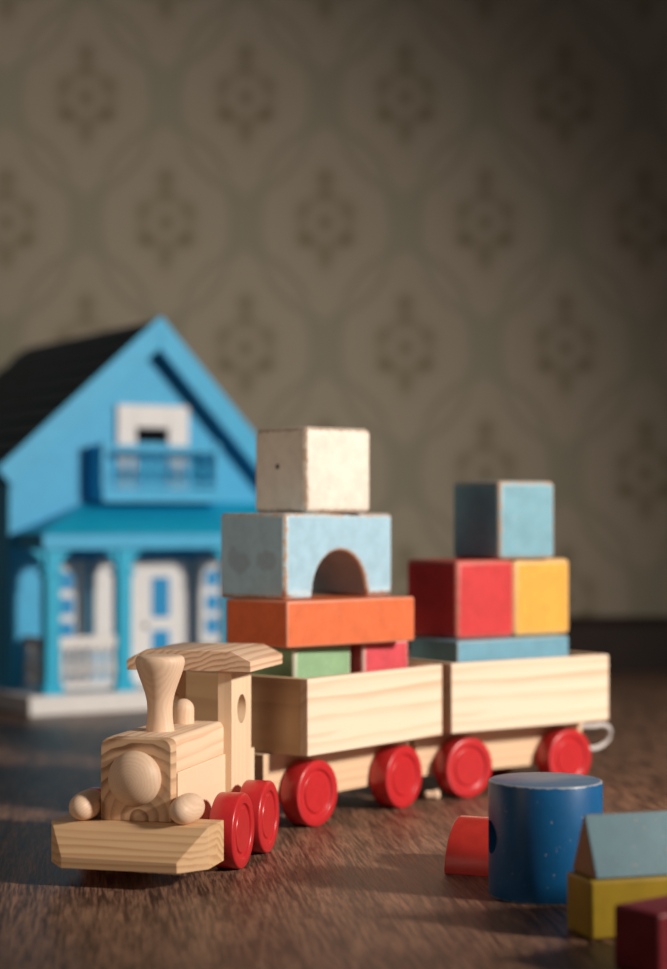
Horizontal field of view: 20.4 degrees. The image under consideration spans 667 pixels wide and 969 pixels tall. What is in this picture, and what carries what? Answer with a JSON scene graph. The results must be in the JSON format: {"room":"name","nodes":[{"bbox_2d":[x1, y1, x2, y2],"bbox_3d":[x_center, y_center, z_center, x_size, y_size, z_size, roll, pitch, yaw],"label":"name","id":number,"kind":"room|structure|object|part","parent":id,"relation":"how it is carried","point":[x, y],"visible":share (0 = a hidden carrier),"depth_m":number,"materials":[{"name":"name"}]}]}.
{"room":"child's playroom","nodes":[
{"label":"child's playroom","id":0,"kind":"room"},
{"bbox_2d":[0,0,666,615],"bbox_3d":[0.000,-1.021,2.330,3.600,2.500,0.060,0,-1,0],"label":"wall","id":1,"kind":"structure","parent":0,"point":[436,230],"depth_m":2.29,"materials":[{"name":"paper"}]},
{"bbox_2d":[407,616,666,671],"bbox_3d":[0.000,0.195,2.269,3.600,0.067,0.016,0,-1,0],"label":"baseboard","id":2,"kind":"structure","parent":1,"relation":"attached to","point":[630,643],"depth_m":2.26,"materials":[{"name":"brown wood"}]},
{"bbox_2d":[0,672,666,968],"bbox_3d":[0.000,0.211,0.846,3.600,0.020,2.900,0,-1,0],"label":"floor","id":3,"kind":"structure","parent":0,"point":[368,886],"depth_m":0.92,"materials":[{"name":"brown wood"}]},
{"bbox_2d":[0,316,258,716],"bbox_3d":[-0.262,0.028,2.001,0.328,0.391,0.411,1,-1,-31],"label":"dollhouse","id":4,"kind":"object","parent":3,"relation":"on","point":[122,460],"visible":0.79,"depth_m":1.86,"materials":[{"name":"blue paint"}]},
{"bbox_3d":[-0.288,0.172,1.801,0.008,0.049,0.056,1,-1,-31],"label":"porch railing","id":5,"kind":"part","parent":4,"relation":"part of","materials":[{"name":"white paint"}]},
{"bbox_3d":[-0.270,0.131,1.772,0.043,0.138,0.018,1,-1,-31],"label":"porch post","id":6,"kind":"part","parent":4,"relation":"part of","materials":[{"name":"paint"}]},
{"bbox_3d":[-0.265,0.145,1.842,0.015,0.017,0.002,1,-1,-31],"label":"pane","id":7,"kind":"part","parent":4,"relation":"part of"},
{"bbox_3d":[-0.265,0.121,1.843,0.015,0.017,0.002,1,-1,-31],"label":"pane","id":8,"kind":"part","parent":4,"relation":"part of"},
{"bbox_3d":[-0.265,0.096,1.843,0.015,0.017,0.002,1,-1,-31],"label":"pane","id":9,"kind":"part","parent":4,"relation":"part of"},
{"bbox_3d":[-0.238,0.171,1.790,0.061,0.050,0.009,1,-1,-31],"label":"porch railing","id":10,"kind":"part","parent":4,"relation":"part of","materials":[{"name":"white paint"}]},
{"bbox_2d":[92,559,112,650],"bbox_3d":[-0.230,0.121,1.865,0.024,0.092,0.007,1,-1,-31],"label":"shutter","id":11,"kind":"object","parent":4,"relation":"hanging from","point":[102,581],"depth_m":1.86,"materials":[{"name":"white paint"}]},
{"bbox_3d":[-0.206,0.132,1.810,0.043,0.138,0.018,1,-1,-31],"label":"porch post","id":12,"kind":"part","parent":4,"relation":"part of","materials":[{"name":"paint"}]},
{"bbox_3d":[-0.187,-0.050,1.898,0.036,0.015,0.002,1,-1,-31],"label":"pane","id":13,"kind":"part","parent":4,"relation":"part of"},
{"bbox_3d":[-0.187,-0.018,1.897,0.036,0.049,0.003,1,-1,-31],"label":"door panel","id":14,"kind":"part","parent":4,"relation":"part of","materials":[{"name":"blue wood"}]},
{"bbox_3d":[-0.177,0.164,1.894,0.020,0.031,0.002,1,-1,-31],"label":"pane","id":15,"kind":"part","parent":4,"relation":"part of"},
{"bbox_3d":[-0.173,-0.018,1.868,0.131,0.048,0.007,1,-1,-31],"label":"balcony railing","id":16,"kind":"part","parent":4,"relation":"part of","materials":[{"name":"blue wood"}]},
{"bbox_3d":[-0.178,0.139,1.897,0.069,0.126,0.006,1,-1,-31],"label":"door","id":17,"kind":"part","parent":4,"relation":"part of","materials":[{"name":"white paint"}]},
{"bbox_3d":[-0.177,0.115,1.895,0.020,0.041,0.002,1,-1,-31],"label":"pane","id":18,"kind":"part","parent":4,"relation":"part of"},
{"bbox_3d":[-0.126,0.146,1.926,0.015,0.017,0.002,1,-1,-31],"label":"pane","id":19,"kind":"part","parent":4,"relation":"part of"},
{"bbox_3d":[-0.126,0.122,1.926,0.015,0.017,0.002,1,-1,-31],"label":"pane","id":20,"kind":"part","parent":4,"relation":"part of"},
{"bbox_3d":[-0.126,0.097,1.927,0.015,0.017,0.002,1,-1,-31],"label":"pane","id":21,"kind":"part","parent":4,"relation":"part of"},
{"bbox_3d":[-0.105,0.133,1.871,0.043,0.138,0.018,1,-1,-31],"label":"porch post","id":22,"kind":"part","parent":4,"relation":"part of","materials":[{"name":"paint"}]},
{"bbox_2d":[51,642,281,873],"bbox_3d":[-0.086,0.148,1.013,0.088,0.113,0.170,0,-1,15],"label":"locomotive","id":23,"kind":"object","parent":3,"relation":"on","point":[177,793],"visible":1,"depth_m":0.97,"materials":[{"name":"brown wood"}]},
{"bbox_3d":[-0.094,0.148,1.062,0.008,0.087,0.037,0,-1,15],"label":"cab post","id":24,"kind":"part","parent":23,"relation":"part of","materials":[{"name":"brown wood"}]},
{"bbox_3d":[-0.056,0.148,1.052,0.008,0.087,0.037,0,-1,14],"label":"cab post","id":25,"kind":"part","parent":23,"relation":"part of","materials":[{"name":"brown wood"}]},
{"bbox_2d":[186,663,441,826],"bbox_3d":[-0.024,0.162,1.175,0.111,0.091,0.165,-1,-1,38],"label":"wagon","id":26,"kind":"object","parent":3,"relation":"on","point":[315,739],"visible":0.78,"depth_m":1.13,"materials":[{"name":"brown wood"}]},
{"bbox_2d":[251,645,349,677],"bbox_3d":[-0.025,0.128,1.170,0.052,0.056,0.052,-1,-1,43],"label":"block","id":27,"kind":"object","parent":26,"relation":"on","point":[318,661],"visible":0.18,"depth_m":1.15,"materials":[{"name":"green paint"}]},
{"bbox_2d":[227,595,413,647],"bbox_3d":[-0.008,0.085,1.173,0.108,0.028,0.058,1,-1,-42],"label":"block","id":28,"kind":"object","parent":27,"relation":"on","point":[318,620],"visible":0.87,"depth_m":1.14,"materials":[{"name":"orange paint"}]},
{"bbox_2d":[221,513,390,599],"bbox_3d":[-0.017,0.045,1.190,0.055,0.053,0.107,-1,-1,39],"label":"block","id":29,"kind":"object","parent":28,"relation":"on","point":[272,556],"visible":1,"depth_m":1.16,"materials":[{"name":"blue paint"}]},
{"bbox_2d":[256,427,368,512],"bbox_3d":[-0.014,-0.009,1.188,0.054,0.054,0.054,1,-1,-39],"label":"block","id":30,"kind":"object","parent":29,"relation":"on","point":[299,469],"visible":0.98,"depth_m":1.17,"materials":[{"name":"beige paint"}]},
{"bbox_2d":[349,641,406,672],"bbox_3d":[0.019,0.128,1.204,0.040,0.056,0.044,-1,-1,43],"label":"block","id":31,"kind":"object","parent":26,"relation":"on","point":[365,657],"visible":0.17,"depth_m":1.18,"materials":[{"name":"paint"}]},
{"bbox_2d":[424,789,439,799],"bbox_3d":[0.065,0.205,1.230,0.011,0.007,0.007,1,-1,-25],"label":"wooden peg","id":32,"kind":"object","parent":3,"relation":"on","point":[434,794],"visible":1,"depth_m":1.23,"materials":[{"name":"brown wood"}]},
{"bbox_2d":[444,815,487,876],"bbox_3d":[0.092,0.191,0.987,0.053,0.026,0.053,0,-1,22],"label":"block","id":33,"kind":"object","parent":3,"relation":"on","point":[467,844],"visible":0.48,"depth_m":0.97,"materials":[{"name":"red paint"}]},
{"bbox_2d":[407,651,611,797],"bbox_3d":[0.108,0.164,1.303,0.193,0.091,0.111,1,-1,-35],"label":"wagon","id":34,"kind":"object","parent":3,"relation":"on","point":[499,716],"visible":0.7,"depth_m":1.25,"materials":[{"name":"brown wood"}]},
{"bbox_2d":[410,634,567,662],"bbox_3d":[0.109,0.132,1.295,0.104,0.052,0.050,1,-1,-37],"label":"block","id":35,"kind":"object","parent":34,"relation":"on","point":[536,646],"visible":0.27,"depth_m":1.27,"materials":[{"name":"blue paint"}]},
{"bbox_2d":[408,558,512,639],"bbox_3d":[0.088,0.079,1.294,0.053,0.054,0.055,1,-1,-37],"label":"block","id":36,"kind":"object","parent":35,"relation":"on","point":[455,598],"visible":0.88,"depth_m":1.27,"materials":[{"name":"red paint"}]},
{"bbox_2d":[508,558,567,635],"bbox_3d":[0.131,0.080,1.326,0.054,0.054,0.053,1,-1,-37],"label":"block","id":37,"kind":"object","parent":35,"relation":"on","point":[540,586],"visible":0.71,"depth_m":1.30,"materials":[{"name":"yellow paint"}]},
{"bbox_2d":[454,481,552,559],"bbox_3d":[0.120,0.025,1.313,0.052,0.054,0.052,1,-1,-35],"label":"block","id":38,"kind":"object","parent":37,"relation":"on","point":[499,520],"visible":1,"depth_m":1.29,"materials":[{"name":"blue wood"}]},
{"bbox_2d":[488,772,602,904],"bbox_3d":[0.105,0.174,0.920,0.056,0.056,0.056,0,-1,-10],"label":"block","id":39,"kind":"object","parent":3,"relation":"on","point":[535,819],"visible":0.77,"depth_m":0.90,"materials":[{"name":"blue paint"}]},
{"bbox_2d":[567,871,666,939],"bbox_3d":[0.160,0.188,0.845,0.106,0.026,0.027,0,-1,-17],"label":"block","id":40,"kind":"object","parent":3,"relation":"on","point":[591,902],"visible":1,"depth_m":0.82,"materials":[{"name":"yellow paint"}]},
{"bbox_2d":[573,810,666,879],"bbox_3d":[0.159,0.162,0.846,0.098,0.027,0.025,0,-1,-17],"label":"block","id":41,"kind":"object","parent":40,"relation":"on","point":[623,844],"visible":1,"depth_m":0.83,"materials":[{"name":"teal paint"}]},
{"bbox_2d":[614,895,666,968],"bbox_3d":[0.144,0.187,0.775,0.053,0.026,0.026,1,-1,-38],"label":"block","id":42,"kind":"object","parent":3,"relation":"on","point":[640,927],"visible":1,"depth_m":0.76,"materials":[{"name":"red paint"}]}
]}

